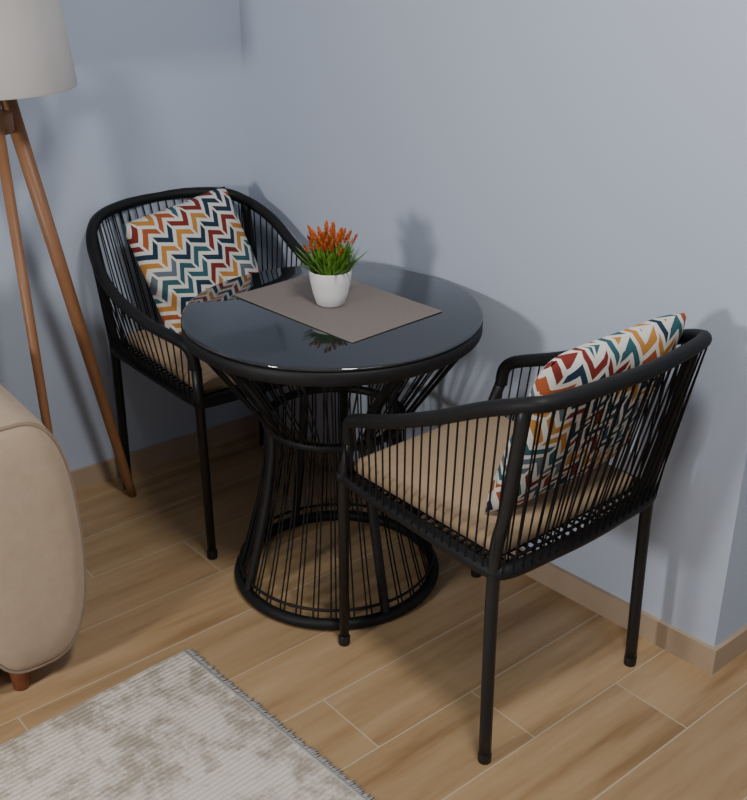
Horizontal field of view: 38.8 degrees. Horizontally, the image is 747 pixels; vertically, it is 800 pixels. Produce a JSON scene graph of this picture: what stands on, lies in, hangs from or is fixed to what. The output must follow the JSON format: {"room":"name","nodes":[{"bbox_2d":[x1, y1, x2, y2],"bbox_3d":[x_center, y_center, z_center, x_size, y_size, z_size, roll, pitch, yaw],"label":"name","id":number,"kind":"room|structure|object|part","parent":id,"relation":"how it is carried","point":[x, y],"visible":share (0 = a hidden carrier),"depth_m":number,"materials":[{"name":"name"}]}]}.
{"room":"living room","nodes":[
{"label":"living room","id":0,"kind":"room"},
{"bbox_2d":[0,0,257,470],"bbox_3d":[-2.191,-0.510,1.850,4.700,2.600,0.100,-18,31,-34],"label":"wall","id":1,"kind":"structure","parent":0,"point":[156,103],"depth_m":3.00,"materials":[{"name":"paint"}]},
{"bbox_2d":[70,414,258,491],"bbox_3d":[-2.196,0.669,2.317,4.600,0.068,0.012,-18,31,-34],"label":"baseboard","id":2,"kind":"structure","parent":1,"relation":"attached to","point":[100,472],"depth_m":3.39,"materials":[{"name":"wood"}]},
{"bbox_2d":[0,432,746,799],"bbox_3d":[-0.200,1.082,1.608,8.800,0.080,7.200,0,25,0],"label":"floor","id":3,"kind":"structure","parent":0,"point":[396,709],"depth_m":2.49,"materials":[{"name":"brown wood"}]},
{"bbox_2d":[0,384,85,690],"bbox_3d":[-1.583,0.392,2.022,1.872,0.820,0.732,-20,31,-36],"label":"sofa","id":4,"kind":"object","parent":3,"relation":"on","point":[43,561],"visible":1,"depth_m":2.27,"materials":[{"name":"fabric"}]},
{"bbox_2d":[0,0,136,497],"bbox_3d":[-0.944,-0.301,2.671,0.493,1.532,0.508,0,25,0],"label":"floor lamp","id":5,"kind":"object","parent":3,"relation":"on","point":[36,60],"visible":0.9,"depth_m":2.50,"materials":[{"name":"brown wood"}]},
{"bbox_3d":[-0.895,-0.862,2.412,0.396,0.295,0.396,0,25,0],"label":"lamp shade","id":6,"kind":"part","parent":5,"relation":"part of","materials":[{"name":"fabric"}]},
{"bbox_2d":[0,649,375,799],"bbox_3d":[-0.290,1.200,1.246,1.749,0.011,2.300,-22,33,-38],"label":"area rug","id":7,"kind":"object","parent":3,"relation":"on","point":[174,729],"visible":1,"depth_m":2.23,"materials":[{"name":"beige carpet"}]},
{"bbox_2d":[86,187,350,559],"bbox_3d":[-0.453,-0.112,3.047,0.593,0.867,0.630,-18,30,-33],"label":"dining chair","id":8,"kind":"object","parent":3,"relation":"on","point":[163,346],"visible":0.54,"depth_m":2.90,"materials":[{"name":"black wicker"}]},
{"bbox_2d":[127,325,250,393],"bbox_3d":[-0.409,-0.154,3.000,0.426,0.036,0.453,-18,30,-33],"label":"seat cushion","id":9,"kind":"object","parent":8,"relation":"on","point":[212,382],"depth_m":2.85,"materials":[{"name":"beige fabric"}]},
{"bbox_2d":[122,186,259,334],"bbox_3d":[-0.499,-0.394,3.029,0.386,0.367,0.190,-21,32,-37],"label":"throw pillow","id":10,"kind":"object","parent":8,"relation":"on","point":[183,250],"visible":0.78,"depth_m":2.96,"materials":[{"name":"fabric"}]},
{"bbox_3d":[-0.415,-0.134,3.018,0.520,0.031,0.551,-18,30,-33],"label":"seat frame","id":11,"kind":"part","parent":8,"relation":"part of","materials":[{"name":"black wicker"}]},
{"bbox_2d":[181,264,482,630],"bbox_3d":[-0.098,0.120,2.693,0.718,0.744,0.718,0,25,0],"label":"round table","id":12,"kind":"object","parent":3,"relation":"on","point":[245,340],"visible":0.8,"depth_m":2.53,"materials":[{"name":"black glass"}]},
{"bbox_3d":[-0.098,-0.212,2.538,0.718,0.010,0.718,0,25,0],"label":"glass","id":13,"kind":"part","parent":12,"relation":"part of","materials":[{"name":"black glass"}]},
{"bbox_2d":[235,274,441,342],"bbox_3d":[-0.089,-0.234,2.569,0.290,0.003,0.430,-22,33,-39],"label":"placemat","id":14,"kind":"object","parent":12,"relation":"on","point":[367,311],"visible":0.78,"depth_m":2.53,"materials":[{"name":"brown fabric"}]},
{"bbox_2d":[295,219,369,307],"bbox_3d":[-0.100,-0.323,2.515,0.182,0.201,0.174,0,25,0],"label":"potted flowers","id":15,"kind":"object","parent":14,"relation":"on","point":[329,274],"visible":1,"depth_m":2.50,"materials":[{"name":"green plant"}]},
{"bbox_3d":[-0.103,-0.273,2.543,0.103,0.087,0.103,0,25,0],"label":"pot","id":16,"kind":"part","parent":15,"relation":"part of","materials":[{"name":"white ceramic"}]},
{"bbox_2d":[336,329,711,764],"bbox_3d":[0.295,0.232,2.307,0.556,0.870,0.642,-20,31,-36],"label":"dining chair","id":17,"kind":"object","parent":3,"relation":"on","point":[446,473],"visible":0.92,"depth_m":2.12,"materials":[{"name":"black wicker"}]},
{"bbox_2d":[354,416,632,553],"bbox_3d":[0.259,0.162,2.322,0.426,0.036,0.453,-20,31,-36],"label":"seat cushion","id":18,"kind":"object","parent":17,"relation":"on","point":[504,422],"depth_m":2.26,"materials":[{"name":"beige fabric"}]},
{"bbox_3d":[0.266,0.189,2.326,0.520,0.031,0.551,-20,31,-36],"label":"seat frame","id":19,"kind":"part","parent":17,"relation":"part of","materials":[{"name":"black wicker"}]},
{"bbox_2d":[485,312,686,511],"bbox_3d":[0.422,0.026,2.112,0.408,0.378,0.196,-21,32,-37],"label":"throw pillow","id":20,"kind":"object","parent":17,"relation":"on","point":[634,346],"visible":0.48,"depth_m":2.01,"materials":[{"name":"fabric"}]},
{"bbox_2d":[239,0,746,646],"bbox_3d":[1.182,-1.172,3.271,2.690,2.600,1.763,-20,31,-36],"label":"wall","id":21,"kind":"structure","parent":0,"point":[577,169],"depth_m":2.45,"materials":[{"name":"paint"}]},
{"bbox_2d":[279,422,718,674],"bbox_3d":[0.201,0.339,3.025,0.012,0.068,1.731,-22,33,-38],"label":"baseboard","id":22,"kind":"structure","parent":21,"relation":"attached to","point":[681,644],"depth_m":2.63,"materials":[{"name":"wood"}]},
{"bbox_2d":[715,624,746,672],"bbox_3d":[1.787,0.250,3.216,2.600,0.068,0.012,-20,31,-36],"label":"baseboard","id":23,"kind":"structure","parent":21,"relation":"attached to","point":[735,644],"depth_m":2.49,"materials":[{"name":"wood"}]}
]}

